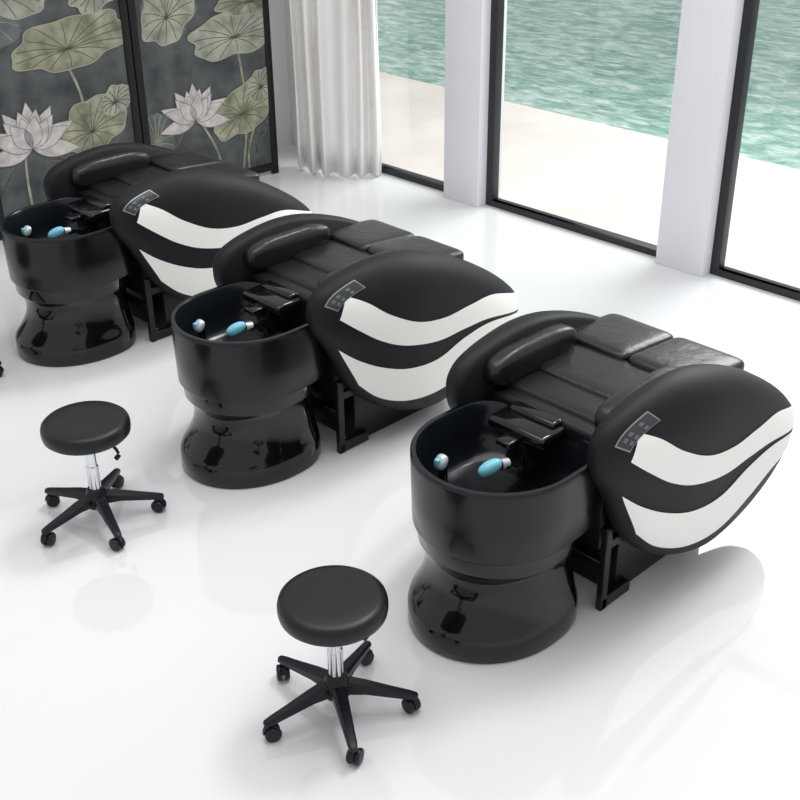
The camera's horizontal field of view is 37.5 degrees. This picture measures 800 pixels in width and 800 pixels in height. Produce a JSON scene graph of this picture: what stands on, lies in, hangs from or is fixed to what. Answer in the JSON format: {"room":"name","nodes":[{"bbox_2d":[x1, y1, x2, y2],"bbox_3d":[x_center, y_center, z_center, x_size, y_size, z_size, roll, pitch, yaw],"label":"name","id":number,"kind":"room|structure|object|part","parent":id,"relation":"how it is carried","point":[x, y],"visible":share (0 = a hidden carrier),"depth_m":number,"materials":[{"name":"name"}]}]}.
{"room":"salon","nodes":[
{"label":"salon","id":0,"kind":"room"},
{"bbox_2d":[269,0,290,138],"bbox_3d":[-4.512,-1.841,5.984,0.152,3.300,10.343,25,38,38],"label":"wall","id":1,"kind":"structure","parent":0,"point":[276,7],"depth_m":9.49,"materials":[{"name":"white paint"}]},
{"bbox_2d":[277,135,291,148],"bbox_3d":[-4.456,-0.396,6.698,0.015,0.080,10.093,25,38,38],"label":"baseboard","id":2,"kind":"structure","parent":1,"relation":"attached to","point":[285,141],"depth_m":9.77,"materials":[{"name":"white paint"}]},
{"bbox_2d":[284,0,296,145],"bbox_3d":[3.909,-1.347,4.934,13.450,3.300,0.140,25,38,38],"label":"wall","id":3,"kind":"structure","parent":0,"point":[291,82],"depth_m":9.54,"materials":[{"name":"white paint"}]},
{"bbox_2d":[289,0,381,176],"bbox_3d":[-0.507,-2.985,8.488,0.727,2.760,0.287,9,30,16],"label":"curtain","id":4,"kind":"object","parent":3,"relation":"hanging from","point":[335,42],"visible":1,"depth_m":8.78,"materials":[{"name":"white fabric"}]},
{"bbox_2d":[381,163,443,190],"bbox_3d":[-0.065,-3.006,8.466,1.320,2.850,0.100,25,38,38],"label":"frame","id":5,"kind":"object","parent":3,"relation":"attached to","point":[414,177],"visible":0.04,"depth_m":8.96,"materials":[{"name":"grey metal"}]},
{"bbox_2d":[486,0,656,256],"bbox_3d":[1.175,-2.421,7.387,1.510,2.850,0.100,25,38,38],"label":"frame","id":6,"kind":"object","parent":3,"relation":"attached to","point":[497,6],"visible":0.56,"depth_m":8.09,"materials":[{"name":"grey metal"}]},
{"bbox_2d":[710,0,799,300],"bbox_3d":[2.486,-1.802,6.246,1.500,2.850,0.100,25,38,38],"label":"frame","id":7,"kind":"object","parent":3,"relation":"attached to","point":[751,7],"visible":1,"depth_m":7.00,"materials":[{"name":"grey metal"}]},
{"bbox_2d":[0,145,799,799],"bbox_3d":[0.283,1.923,2.662,13.600,0.150,10.343,25,38,38],"label":"floor","id":8,"kind":"structure","parent":0,"point":[145,669],"depth_m":4.47,"materials":[{"name":"white tile"}]},
{"bbox_2d":[0,361,3,376],"bbox_3d":[-2.358,-0.340,6.126,0.526,0.498,0.545,-1,29,0],"label":"stool","id":9,"kind":"object","parent":8,"relation":"on","point":[1,367],"visible":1,"depth_m":6.22,"materials":[{"name":"black plastic"}]},
{"bbox_2d":[40,401,166,550],"bbox_3d":[-1.285,0.286,4.976,0.540,0.498,0.536,-1,29,0],"label":"stool","id":10,"kind":"object","parent":8,"relation":"on","point":[87,428],"visible":1,"depth_m":4.89,"materials":[{"name":"black plastic"}]},
{"bbox_3d":[-1.295,0.110,4.861,0.364,0.078,0.364,-1,29,0],"label":"seat","id":11,"kind":"part","parent":10,"relation":"part of","materials":[{"name":"black leather"}]},
{"bbox_2d":[0,0,278,239],"bbox_3d":[-2.274,-2.149,7.787,3.376,2.050,0.070,-22,36,-34],"label":"folding screen","id":12,"kind":"object","parent":8,"relation":"on","point":[77,76],"visible":0.93,"depth_m":8.10,"materials":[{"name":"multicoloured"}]},
{"bbox_3d":[-2.278,-2.152,7.792,1.124,2.050,0.035,-21,35,-33],"label":"frame","id":13,"kind":"part","parent":12,"relation":"part of","materials":[{"name":"black wood"}]},
{"bbox_3d":[-1.396,-2.500,8.405,1.116,2.050,0.035,-22,35,-33],"label":"frame","id":14,"kind":"part","parent":12,"relation":"part of","materials":[{"name":"black wood"}]},
{"bbox_2d":[0,143,311,366],"bbox_3d":[-1.404,-0.929,6.717,1.790,0.937,0.980,-26,38,-37],"label":"bed","id":15,"kind":"object","parent":8,"relation":"on","point":[122,231],"visible":0.88,"depth_m":6.34,"materials":[{"name":"black leather"}]},
{"bbox_2d":[21,225,32,237],"bbox_3d":[-1.996,-0.856,6.354,0.058,0.174,0.057,-1,29,0],"label":"tap","id":16,"kind":"object","parent":15,"relation":"on","point":[26,231],"depth_m":6.31,"materials":[{"name":"silver plastic"}]},
{"bbox_2d":[0,196,132,292],"bbox_3d":[-1.810,-0.825,6.323,0.596,0.299,0.626,-26,38,-37],"label":"basin","id":17,"kind":"object","parent":15,"relation":"in","point":[59,244],"depth_m":6.17,"materials":[{"name":"black ceramic"}]},
{"bbox_3d":[-1.741,-0.877,6.339,0.131,0.126,0.045,-26,38,-37],"label":"shower handle","id":18,"kind":"part","parent":15,"relation":"part of","materials":[{"name":"silver plastic"}]},
{"bbox_2d":[78,179,129,203],"bbox_3d":[-1.523,-1.097,6.494,0.260,0.110,0.579,-26,38,-37],"label":"cushion","id":19,"kind":"object","parent":15,"relation":"on","point":[104,191],"depth_m":6.53,"materials":[{"name":"black leather"}]},
{"bbox_2d":[114,165,168,185],"bbox_3d":[-1.359,-1.189,6.626,0.300,0.120,0.580,-26,38,-37],"label":"seat cushion","id":20,"kind":"object","parent":15,"relation":"on","point":[131,175],"depth_m":6.67,"materials":[{"name":"black leather"}]},
{"bbox_3d":[-1.334,-0.810,6.859,0.742,0.590,0.620,-26,38,-37],"label":"under frame","id":21,"kind":"part","parent":15,"relation":"part of","materials":[{"name":"black metal"}]},
{"bbox_2d":[150,151,259,180],"bbox_3d":[-1.112,-1.249,6.868,0.461,0.297,0.660,-26,38,-37],"label":"cushion","id":22,"kind":"object","parent":15,"relation":"on","point":[164,161],"depth_m":6.79,"materials":[{"name":"black leather"}]},
{"bbox_2d":[262,565,420,765],"bbox_3d":[-0.196,0.849,3.941,0.531,0.498,0.545,-1,29,0],"label":"stool","id":23,"kind":"object","parent":8,"relation":"on","point":[333,607],"visible":1,"depth_m":3.87,"materials":[{"name":"black leather"}]},
{"bbox_3d":[-0.219,0.663,3.842,0.364,0.078,0.364,-1,29,0],"label":"seat","id":24,"kind":"part","parent":23,"relation":"part of","materials":[{"name":"black leather"}]},
{"bbox_2d":[170,213,517,488],"bbox_3d":[-0.301,-0.353,5.659,1.790,0.937,0.980,-26,38,-37],"label":"bed","id":25,"kind":"object","parent":8,"relation":"on","point":[353,328],"visible":0.97,"depth_m":5.32,"materials":[{"name":"black leather"}]},
{"bbox_2d":[193,319,205,338],"bbox_3d":[-0.893,-0.281,5.295,0.058,0.174,0.057,-1,29,0],"label":"tap","id":26,"kind":"object","parent":25,"relation":"on","point":[199,325],"depth_m":5.25,"materials":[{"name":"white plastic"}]},
{"bbox_2d":[170,280,323,403],"bbox_3d":[-0.707,-0.250,5.265,0.596,0.299,0.626,-26,38,-37],"label":"basin","id":27,"kind":"object","parent":25,"relation":"in","point":[235,341],"depth_m":5.13,"materials":[{"name":"black ceramic"}]},
{"bbox_3d":[-0.638,-0.302,5.281,0.131,0.126,0.045,-26,38,-37],"label":"shower handle","id":28,"kind":"part","parent":25,"relation":"part of","materials":[{"name":"silver plastic"}]},
{"bbox_2d":[252,259,326,309],"bbox_3d":[-0.420,-0.522,5.435,0.260,0.110,0.579,-26,38,-37],"label":"cushion","id":29,"kind":"object","parent":25,"relation":"on","point":[298,277],"depth_m":5.45,"materials":[{"name":"black leather"}]},
{"bbox_2d":[292,240,370,272],"bbox_3d":[-0.256,-0.614,5.568,0.300,0.120,0.580,-26,38,-37],"label":"seat cushion","id":30,"kind":"object","parent":25,"relation":"on","point":[320,256],"depth_m":5.59,"materials":[{"name":"black leather"}]},
{"bbox_3d":[-0.231,-0.235,5.801,0.742,0.590,0.620,-26,38,-37],"label":"under frame","id":31,"kind":"part","parent":25,"relation":"part of","materials":[{"name":"black metal"}]},
{"bbox_2d":[330,220,463,259],"bbox_3d":[-0.009,-0.674,5.809,0.461,0.297,0.660,-26,38,-37],"label":"cushion","id":32,"kind":"object","parent":25,"relation":"on","point":[367,237],"depth_m":5.72,"materials":[{"name":"black leather"}]},
{"bbox_2d":[444,0,506,206],"bbox_3d":[0.514,-2.726,7.950,0.330,2.850,0.260,25,38,38],"label":"column","id":33,"kind":"structure","parent":8,"relation":"on","point":[467,22],"depth_m":8.18,"materials":[{"name":"white paint"}]},
{"bbox_2d":[408,310,793,663],"bbox_3d":[0.743,0.200,4.640,1.790,0.937,0.980,-26,38,-37],"label":"bed","id":34,"kind":"object","parent":8,"relation":"on","point":[601,449],"visible":1,"depth_m":4.30,"materials":[{"name":"black leather"}]},
{"bbox_2d":[434,454,447,482],"bbox_3d":[0.151,0.273,4.276,0.058,0.174,0.057,-1,29,0],"label":"tap","id":35,"kind":"object","parent":34,"relation":"on","point":[441,460],"depth_m":4.23,"materials":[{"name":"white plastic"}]},
{"bbox_2d":[410,399,596,565],"bbox_3d":[0.337,0.304,4.246,0.596,0.299,0.626,-26,38,-37],"label":"basin","id":36,"kind":"object","parent":34,"relation":"in","point":[493,484],"depth_m":4.17,"materials":[{"name":"black ceramic"}]},
{"bbox_3d":[0.406,0.252,4.262,0.131,0.126,0.045,-26,38,-37],"label":"shower handle","id":37,"kind":"part","parent":34,"relation":"part of","materials":[{"name":"silver plastic"}]},
{"bbox_2d":[490,370,606,441],"bbox_3d":[0.624,0.032,4.417,0.260,0.110,0.579,-26,38,-37],"label":"cushion","id":38,"kind":"object","parent":34,"relation":"on","point":[572,399],"depth_m":4.41,"materials":[{"name":"black leather"}]},
{"bbox_2d":[538,343,651,398],"bbox_3d":[0.788,-0.060,4.549,0.300,0.120,0.580,-26,38,-37],"label":"seat cushion","id":39,"kind":"object","parent":34,"relation":"on","point":[596,370],"depth_m":4.54,"materials":[{"name":"black leather"}]},
{"bbox_3d":[0.813,0.319,4.782,0.742,0.590,0.620,-26,38,-37],"label":"under frame","id":40,"kind":"part","parent":34,"relation":"part of","materials":[{"name":"black metal"}]},
{"bbox_2d":[575,313,743,371],"bbox_3d":[1.035,-0.120,4.790,0.461,0.297,0.660,-26,38,-37],"label":"cushion","id":41,"kind":"object","parent":34,"relation":"on","point":[637,345],"depth_m":4.68,"materials":[{"name":"black leather"}]},
{"bbox_2d":[655,0,743,276],"bbox_3d":[1.826,-2.107,6.809,0.340,2.850,0.260,25,38,38],"label":"column","id":42,"kind":"structure","parent":8,"relation":"on","point":[709,30],"depth_m":6.97,"materials":[{"name":"white paint"}]},
{"label":"outside","id":43,"kind":"structure","parent":0,"visible":0},
{"bbox_2d":[377,0,799,169],"bbox_3d":[45.194,-19.509,41.353,120.000,0.200,111.600,25,38,38],"label":"sea","id":44,"kind":"structure","parent":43,"point":[607,62],"depth_m":14.11,"materials":[{"name":"liquid"}]},
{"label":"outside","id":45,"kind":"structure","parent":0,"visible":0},
{"bbox_2d":[379,72,799,287],"bbox_3d":[3.120,-0.953,7.920,22.000,0.230,2.167,25,38,38],"label":"sandy beach","id":46,"kind":"structure","parent":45,"point":[606,177],"depth_m":9.16,"materials":[{"name":"beige sand"}]}
]}

